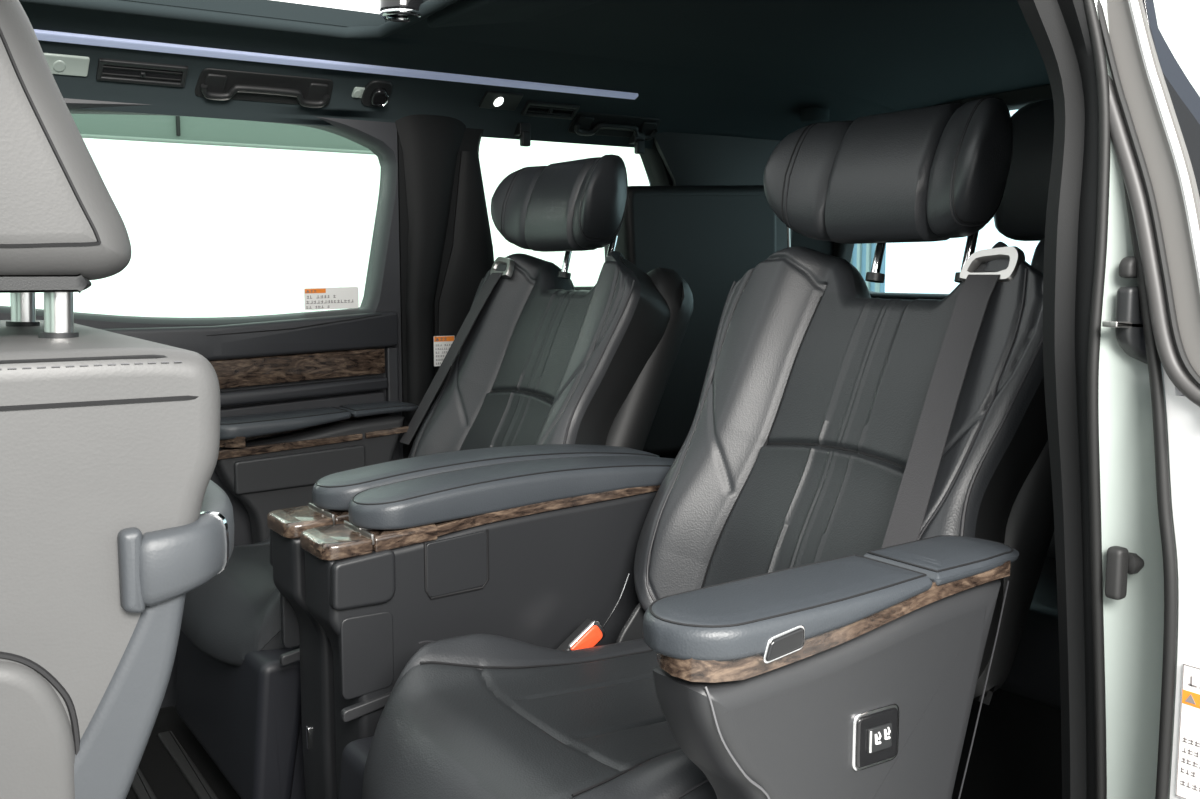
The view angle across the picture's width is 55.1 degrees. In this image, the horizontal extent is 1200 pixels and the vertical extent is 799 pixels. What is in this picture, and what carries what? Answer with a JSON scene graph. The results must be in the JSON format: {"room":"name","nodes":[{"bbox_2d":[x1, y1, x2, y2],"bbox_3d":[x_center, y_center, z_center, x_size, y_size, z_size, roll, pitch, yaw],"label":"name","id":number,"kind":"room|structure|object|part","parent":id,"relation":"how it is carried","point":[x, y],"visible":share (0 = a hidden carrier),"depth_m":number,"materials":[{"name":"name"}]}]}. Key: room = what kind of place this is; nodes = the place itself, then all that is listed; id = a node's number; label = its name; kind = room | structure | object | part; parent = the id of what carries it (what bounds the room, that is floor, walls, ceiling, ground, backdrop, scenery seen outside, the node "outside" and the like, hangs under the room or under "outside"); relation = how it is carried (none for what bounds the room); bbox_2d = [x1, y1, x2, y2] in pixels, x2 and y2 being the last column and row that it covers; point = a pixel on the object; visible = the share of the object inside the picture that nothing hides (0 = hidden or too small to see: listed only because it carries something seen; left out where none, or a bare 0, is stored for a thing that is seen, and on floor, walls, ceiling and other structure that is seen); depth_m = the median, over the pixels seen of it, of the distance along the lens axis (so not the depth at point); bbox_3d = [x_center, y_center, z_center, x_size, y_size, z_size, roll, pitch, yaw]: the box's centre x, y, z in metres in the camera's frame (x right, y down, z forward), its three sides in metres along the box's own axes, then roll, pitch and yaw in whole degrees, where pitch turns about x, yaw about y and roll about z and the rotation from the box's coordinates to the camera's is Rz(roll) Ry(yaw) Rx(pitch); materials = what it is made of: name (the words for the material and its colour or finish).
{"room":"vehicle interior","nodes":[
{"label":"vehicle interior","id":0,"kind":"room"},
{"bbox_2d":[154,705,182,726],"bbox_3d":[-0.311,0.724,1.690,3.420,0.042,1.780,-4,8,-33],"label":"floor","id":1,"kind":"structure","parent":0,"point":[166,715],"depth_m":2.30,"materials":[{"name":"black carpet"}]},
{"bbox_2d":[0,0,233,798],"bbox_3d":[-0.663,0.223,0.891,0.666,1.133,0.565,-4,8,-33],"label":"seat","id":2,"kind":"object","parent":1,"relation":"on","point":[112,512],"visible":1,"depth_m":0.78,"materials":[{"name":"leather"}]},
{"bbox_3d":[-0.540,-0.086,1.077,0.023,0.055,0.020,-4,8,-33],"label":"headrest post","id":3,"kind":"part","parent":2,"relation":"part of","materials":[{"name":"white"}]},
{"bbox_3d":[-0.420,-0.065,0.894,0.023,0.055,0.020,-4,8,-33],"label":"headrest post","id":4,"kind":"part","parent":2,"relation":"part of","materials":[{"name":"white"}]},
{"bbox_3d":[-0.528,0.205,0.986,0.277,0.452,0.550,-4,8,-33],"label":"backrest","id":5,"kind":"part","parent":2,"relation":"part of","materials":[{"name":"leather"}]},
{"bbox_3d":[-0.367,0.245,0.815,0.137,0.250,0.089,-4,8,-33],"label":"edge panel","id":6,"kind":"part","parent":2,"relation":"part of","materials":[{"name":"plastic"}]},
{"bbox_2d":[126,721,240,798],"bbox_3d":[-0.686,0.677,1.823,0.460,0.022,0.860,-4,8,-33],"label":"floor mat","id":7,"kind":"object","parent":1,"relation":"on","point":[174,764],"visible":0.15,"depth_m":2.02,"materials":[{"name":"black carpet"}]},
{"bbox_2d":[176,154,692,798],"bbox_3d":[-0.313,0.102,2.113,0.869,1.100,0.791,-4,8,-33],"label":"seat","id":8,"kind":"object","parent":1,"relation":"on","point":[543,367],"visible":0.61,"depth_m":2.04,"materials":[{"name":"black leather"}]},
{"bbox_2d":[181,538,299,666],"bbox_3d":[-0.454,0.324,2.056,0.545,0.176,0.500,-4,8,-33],"label":"cushion","id":9,"kind":"object","parent":8,"relation":"on","point":[234,618],"depth_m":1.85,"materials":[{"name":"black leather"}]},
{"bbox_3d":[-0.592,0.055,2.318,0.391,0.054,0.112,-4,8,-33],"label":"wood trim","id":10,"kind":"part","parent":8,"relation":"part of","materials":[{"name":"brown wood"}]},
{"bbox_3d":[-0.424,0.496,2.095,0.496,0.225,0.470,-4,8,-33],"label":"seat","id":11,"kind":"part","parent":8,"relation":"part of","materials":[{"name":"black"}]},
{"bbox_3d":[-0.594,0.138,2.290,0.265,0.076,0.014,-4,8,-33],"label":"storage lid","id":12,"kind":"part","parent":8,"relation":"part of","materials":[{"name":"grey plastic"}]},
{"bbox_3d":[-0.430,0.175,1.637,0.066,0.023,0.109,-4,8,-33],"label":"cup holder lid","id":13,"kind":"part","parent":8,"relation":"part of","materials":[{"name":"brown wood"}]},
{"bbox_3d":[-0.195,0.382,1.814,0.610,0.515,0.105,-4,8,-33],"label":"console armrest","id":14,"kind":"part","parent":8,"relation":"part of","materials":[{"name":"black plastic"}]},
{"bbox_3d":[-0.592,0.270,2.358,0.393,0.455,0.080,-4,8,-33],"label":"armrest","id":15,"kind":"part","parent":8,"relation":"part of","materials":[{"name":"grey leather"}]},
{"bbox_3d":[-0.362,0.164,1.680,0.089,0.028,0.109,-4,8,-33],"label":"tray lid","id":16,"kind":"part","parent":8,"relation":"part of","materials":[{"name":"brown wood"}]},
{"bbox_3d":[-0.154,0.003,2.216,0.307,0.570,0.584,-4,8,-33],"label":"backrest","id":17,"kind":"part","parent":8,"relation":"part of","materials":[{"name":"black leather"}]},
{"bbox_3d":[-0.065,-0.290,2.313,0.031,0.075,0.013,-4,8,-33],"label":"headrest post","id":18,"kind":"part","parent":8,"relation":"part of","materials":[{"name":"silver metal"}]},
{"bbox_3d":[0.020,-0.275,2.183,0.031,0.075,0.013,-4,8,-33],"label":"headrest post","id":19,"kind":"part","parent":8,"relation":"part of","materials":[{"name":"silver metal"}]},
{"bbox_2d":[300,97,1053,798],"bbox_3d":[0.135,0.179,1.426,0.869,1.100,0.791,-4,8,-33],"label":"seat","id":20,"kind":"object","parent":1,"relation":"on","point":[843,548],"visible":0.96,"depth_m":1.42,"materials":[{"name":"black leather"}]},
{"bbox_3d":[-0.351,0.188,1.517,0.066,0.023,0.109,-4,8,-33],"label":"cup holder lid","id":21,"kind":"part","parent":20,"relation":"part of","materials":[{"name":"brown wood"}]},
{"bbox_3d":[-0.283,0.178,1.560,0.089,0.028,0.109,-4,8,-33],"label":"tray lid","id":22,"kind":"part","parent":20,"relation":"part of","materials":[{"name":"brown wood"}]},
{"bbox_3d":[-0.116,0.396,1.693,0.610,0.515,0.105,-4,8,-33],"label":"console armrest","id":23,"kind":"part","parent":20,"relation":"part of","materials":[{"name":"black plastic"}]},
{"bbox_2d":[362,634,716,798],"bbox_3d":[0.004,0.403,1.356,0.545,0.176,0.500,-4,8,-33],"label":"cushion","id":24,"kind":"object","parent":20,"relation":"on","point":[472,716],"depth_m":1.30,"materials":[{"name":"black leather"}]},
{"bbox_3d":[-0.076,0.148,1.692,0.495,0.048,0.107,-4,8,-33],"label":"wood rail","id":25,"kind":"part","parent":20,"relation":"part of","materials":[{"name":"brown wood"}]},
{"bbox_3d":[0.022,0.292,1.655,0.058,0.075,0.004,-6,9,-42],"label":"recliner trim","id":26,"kind":"part","parent":20,"relation":"part of","materials":[{"name":"silver metal"}]},
{"bbox_3d":[0.228,0.411,1.105,0.393,0.455,0.080,-4,8,-33],"label":"armrest","id":27,"kind":"part","parent":20,"relation":"part of","materials":[{"name":"grey"}]},
{"bbox_3d":[0.213,0.194,1.086,0.391,0.054,0.112,-4,8,-33],"label":"wood trim","id":28,"kind":"part","parent":20,"relation":"part of","materials":[{"name":"brown wood"}]},
{"bbox_3d":[0.304,0.082,1.516,0.307,0.570,0.584,-4,8,-33],"label":"backrest","id":29,"kind":"part","parent":20,"relation":"part of","materials":[{"name":"black leather"}]},
{"bbox_2d":[856,708,897,767],"bbox_3d":[0.254,0.311,1.062,0.053,0.048,0.010,-4,8,-33],"label":"switch plate","id":30,"kind":"object","parent":20,"relation":"attached to","point":[876,728],"depth_m":1.06,"materials":[{"name":"black plastic"}]},
{"bbox_3d":[0.393,-0.211,1.613,0.031,0.075,0.013,-4,8,-33],"label":"headrest post","id":31,"kind":"part","parent":20,"relation":"part of","materials":[{"name":"silver metal"}]},
{"bbox_3d":[0.478,-0.196,1.483,0.031,0.075,0.013,-4,8,-33],"label":"headrest post","id":32,"kind":"part","parent":20,"relation":"part of","materials":[{"name":"silver metal"}]},
{"bbox_2d":[952,99,1061,798],"bbox_3d":[0.748,0.082,1.851,0.608,1.200,0.695,-4,8,-33],"label":"seat","id":33,"kind":"object","parent":1,"relation":"on","point":[1016,752],"visible":0.22,"depth_m":1.69,"materials":[{"name":"black leather"}]},
{"bbox_3d":[0.739,0.539,1.816,0.380,0.298,0.480,-4,8,-33],"label":"seat","id":34,"kind":"part","parent":33,"relation":"part of","materials":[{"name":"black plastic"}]},
{"bbox_2d":[1000,557,1060,710],"bbox_3d":[0.714,0.335,1.776,0.440,0.138,0.560,-4,8,-33],"label":"cushion","id":35,"kind":"object","parent":33,"relation":"on","point":[1033,677],"depth_m":1.57,"materials":[{"name":"black leather"}]},
{"bbox_3d":[0.908,0.013,1.867,0.263,0.590,0.560,-4,8,-33],"label":"backrest","id":36,"kind":"part","parent":33,"relation":"part of","materials":[{"name":"black leather"}]},
{"bbox_2d":[19,0,1049,148],"bbox_3d":[-0.298,-0.546,1.555,3.350,0.246,1.670,-4,8,-33],"label":"ceiling","id":37,"kind":"structure","parent":0,"point":[733,68],"depth_m":2.28,"materials":[{"name":"grey fabric"}]},
{"bbox_2d":[44,53,89,76],"bbox_3d":[-0.957,-0.597,2.048,0.085,0.031,0.040,-4,8,-33],"label":"recessed light","id":38,"kind":"object","parent":37,"relation":"in","point":[60,64],"visible":0.79,"depth_m":2.05,"materials":[{"name":"grey plastic"}]},
{"bbox_2d":[96,58,187,86],"bbox_3d":[-0.844,-0.603,2.122,0.155,0.036,0.044,-4,8,-33],"label":"ceiling vent","id":39,"kind":"object","parent":37,"relation":"in","point":[114,70],"visible":1,"depth_m":2.12,"materials":[{"name":"black plastic"}]},
{"bbox_2d":[195,68,332,107],"bbox_3d":[-0.653,-0.609,2.256,0.267,0.055,0.057,-4,8,-33],"label":"handle","id":40,"kind":"object","parent":37,"relation":"attached to","point":[212,83],"visible":1,"depth_m":2.25,"materials":[{"name":"black plastic"}]},
{"bbox_2d":[34,29,637,99],"bbox_3d":[-0.665,-0.645,2.154,1.795,0.020,0.027,-4,8,-33],"label":"light strip","id":41,"kind":"object","parent":37,"relation":"attached to","point":[44,35],"visible":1,"depth_m":2.21,"materials":[{"name":"blue"}]},
{"bbox_2d":[352,87,364,97],"bbox_3d":[-0.491,-0.628,2.354,0.030,0.021,0.024,-4,8,-33],"label":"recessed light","id":42,"kind":"object","parent":37,"relation":"in","point":[357,92],"visible":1,"depth_m":2.35,"materials":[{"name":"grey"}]},
{"bbox_2d":[361,80,391,106],"bbox_3d":[-0.459,-0.629,2.368,0.060,0.049,0.060,-4,8,-33],"label":"coat hook","id":43,"kind":"object","parent":37,"relation":"attached to","point":[376,93],"visible":1,"depth_m":2.36,"materials":[{"name":"black plastic"}]},
{"bbox_3d":[-0.455,-0.623,2.366,0.032,0.034,0.040,-4,8,-33],"label":"knob","id":44,"kind":"part","parent":43,"relation":"part of","materials":[{"name":"black plastic"}]},
{"bbox_2d":[380,0,422,21],"bbox_3d":[-0.348,-0.686,2.017,0.076,0.033,0.076,-4,8,-33],"label":"recessed light","id":45,"kind":"object","parent":37,"relation":"in","point":[390,10],"visible":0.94,"depth_m":1.99,"materials":[{"name":"silver metal"}]},
{"bbox_2d":[479,90,522,110],"bbox_3d":[-0.217,-0.654,2.516,0.090,0.034,0.046,-4,8,-33],"label":"recessed light","id":46,"kind":"object","parent":37,"relation":"in","point":[500,100],"visible":1,"depth_m":2.51,"materials":[{"name":"black plastic"}]},
{"bbox_3d":[0.007,-0.650,1.731,0.155,0.035,0.943,-4,8,-33],"label":"overhead panel","id":47,"kind":"part","parent":37,"relation":"part of","materials":[{"name":"grey fabric"}]},
{"bbox_2d":[514,122,530,146],"bbox_3d":[-0.176,-0.600,2.608,0.028,0.052,0.039,-4,8,-33],"label":"hook","id":48,"kind":"object","parent":37,"relation":"attached to","point":[523,130],"visible":1,"depth_m":2.59,"materials":[{"name":"black plastic"}]},
{"bbox_2d":[521,100,579,119],"bbox_3d":[-0.112,-0.655,2.599,0.135,0.032,0.038,-4,8,-33],"label":"ceiling vent","id":49,"kind":"object","parent":37,"relation":"in","point":[531,108],"visible":1,"depth_m":2.60,"materials":[{"name":"black plastic"}]},
{"bbox_2d":[568,112,659,139],"bbox_3d":[0.037,-0.647,2.724,0.247,0.052,0.045,-4,8,-33],"label":"handle","id":50,"kind":"object","parent":37,"relation":"attached to","point":[583,123],"visible":1,"depth_m":2.71,"materials":[{"name":"black plastic"}]},
{"bbox_2d":[628,132,644,153],"bbox_3d":[0.088,-0.619,2.778,0.028,0.052,0.039,-4,8,-33],"label":"hook","id":51,"kind":"object","parent":37,"relation":"attached to","point":[639,143],"visible":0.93,"depth_m":2.76,"materials":[{"name":"black plastic"}]},
{"bbox_2d":[801,107,828,122],"bbox_3d":[0.537,-0.710,2.875,0.070,0.032,0.070,-4,8,-33],"label":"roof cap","id":52,"kind":"object","parent":37,"relation":"attached to","point":[812,114],"visible":0.94,"depth_m":2.85,"materials":[{"name":"black plastic"}]},
{"bbox_2d":[395,114,833,458],"bbox_3d":[0.108,-0.061,2.884,1.330,1.215,0.098,-4,8,-33],"label":"trim","id":53,"kind":"structure","parent":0,"point":[446,246],"depth_m":2.54,"materials":[{"name":"black plastic"}]},
{"bbox_2d":[0,98,402,707],"bbox_3d":[-1.007,0.025,2.164,1.350,1.205,0.100,-4,8,-33],"label":"door","id":54,"kind":"structure","parent":53,"relation":"in","point":[261,364],"depth_m":2.38,"materials":[{"name":"dark plastic"},{"name":"glass"},{"name":"wood"}]},
{"bbox_3d":[-0.995,0.189,2.168,1.255,0.340,0.027,-4,8,-33],"label":"panel","id":55,"kind":"part","parent":54,"relation":"part of","materials":[{"name":"grey"}]},
{"bbox_3d":[-0.820,-0.360,2.272,0.878,0.430,0.004,-4,8,-33],"label":"window","id":56,"kind":"structure","parent":54,"relation":"attached to","visible":0},
{"bbox_2d":[304,287,358,309],"bbox_3d":[-0.571,-0.215,2.447,0.120,0.048,0.002,-4,8,-33],"label":"warning sticker","id":57,"kind":"object","parent":56,"relation":"attached to","point":[332,297],"visible":1,"depth_m":2.45,"materials":[{"name":"white paper"}]},
{"bbox_2d":[434,336,453,365],"bbox_3d":[-0.343,-0.107,2.531,0.050,0.066,0.002,-4,8,-33],"label":"warning sticker","id":58,"kind":"object","parent":53,"relation":"attached to","point":[442,344],"visible":0.77,"depth_m":2.53,"materials":[{"name":"white paper"}]},
{"bbox_2d":[604,185,790,454],"bbox_3d":[0.222,-0.196,2.719,0.488,0.620,0.164,-4,8,-33],"label":"panel","id":59,"kind":"object","parent":53,"relation":"attached to","point":[711,236],"visible":0.4,"depth_m":2.63,"materials":[{"name":"black plastic"}]},
{"bbox_3d":[0.456,-0.212,2.776,0.033,0.600,0.007,-4,8,-33],"label":"stow rail","id":60,"kind":"part","parent":59,"relation":"part of","materials":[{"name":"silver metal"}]},
{"bbox_2d":[833,85,1052,299],"bbox_3d":[1.118,-0.070,2.523,0.045,1.315,1.800,-4,8,-33],"label":"wall","id":61,"kind":"structure","parent":0,"point":[1014,100],"depth_m":2.76,"materials":[{"name":"black plastic"}]},
{"bbox_2d":[1017,0,1098,798],"bbox_3d":[0.949,0.115,1.439,1.425,1.150,0.145,-4,8,-33],"label":"seal","id":62,"kind":"structure","parent":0,"point":[1059,29],"depth_m":1.03,"materials":[{"name":"black rubber"}]},
{"bbox_2d":[1083,0,1110,798],"bbox_3d":[0.441,0.159,1.038,0.100,1.152,0.033,-1,7,-11],"label":"trim","id":63,"kind":"structure","parent":62,"relation":"attached to","point":[1090,10],"depth_m":1.00,"materials":[{"name":"black rubber"}]},
{"bbox_2d":[1102,256,1147,363],"bbox_3d":[0.462,-0.076,0.993,0.072,0.095,0.018,-4,8,-33],"label":"bracket","id":64,"kind":"object","parent":62,"relation":"attached to","point":[1128,324],"visible":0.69,"depth_m":0.98,"materials":[{"name":"black plastic"}]},
{"bbox_2d":[1094,0,1199,798],"bbox_3d":[0.508,0.156,1.068,0.228,1.150,0.053,-2,7,-18],"label":"trim","id":65,"kind":"structure","parent":62,"relation":"attached to","point":[1134,623],"depth_m":1.03,"materials":[{"name":"grey paint"}]},
{"bbox_2d":[1097,0,1199,798],"bbox_3d":[0.843,0.087,1.232,0.924,1.252,0.292,-4,8,-33],"label":"door","id":66,"kind":"structure","parent":62,"relation":"in","point":[1155,107],"depth_m":0.97,"materials":[{"name":"white paint"}]},
{"bbox_2d":[1105,546,1143,599],"bbox_3d":[0.468,0.154,1.024,0.033,0.047,0.020,-4,8,-33],"label":"stopper","id":67,"kind":"object","parent":66,"relation":"attached to","point":[1120,562],"visible":1,"depth_m":1.02,"materials":[{"name":"black rubber"}]},
{"bbox_3d":[0.459,0.154,1.022,0.016,0.047,0.014,-4,8,-33],"label":"stopper plate","id":68,"kind":"part","parent":67,"relation":"part of","materials":[{"name":"black rubber"}]},
{"bbox_3d":[0.815,-0.234,1.187,0.804,0.400,0.092,-4,8,-33],"label":"glass","id":69,"kind":"part","parent":66,"relation":"part of","materials":[{"name":"clear glass"}]},
{"bbox_2d":[1175,663,1199,798],"bbox_3d":[0.510,0.284,0.954,0.002,0.118,0.062,-4,8,-33],"label":"label","id":70,"kind":"object","parent":66,"relation":"attached to","point":[1188,757],"visible":1,"depth_m":0.97,"materials":[{"name":"white paper"}]},
{"bbox_2d":[1180,676,1199,791],"bbox_3d":[0.509,0.283,0.955,0.001,0.096,0.051,-4,8,-33],"label":"print","id":71,"kind":"object","parent":70,"relation":"attached to","point":[1190,689],"depth_m":0.97,"materials":[{"name":"grey paper"}]},
{"label":"outside","id":72,"kind":"structure","parent":0,"visible":0},
{"bbox_3d":[0.043,1.013,3.742,20.000,0.150,22.000,-4,8,-33],"label":"ground","id":73,"kind":"structure","parent":72,"visible":0},
{"bbox_2d":[71,114,374,154],"bbox_3d":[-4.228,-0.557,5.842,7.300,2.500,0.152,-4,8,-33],"label":"window shade","id":74,"kind":"object","parent":73,"relation":"on","point":[147,128],"visible":0.25,"depth_m":6.92,"materials":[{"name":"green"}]},
{"bbox_2d":[850,243,885,291],"bbox_3d":[2.161,-0.902,11.360,0.090,1.950,1.650,-4,8,-33],"label":"rolling shutter","id":75,"kind":"object","parent":73,"relation":"on","point":[862,257],"visible":0.02,"depth_m":10.73,"materials":[{"name":"blue"}]}
]}

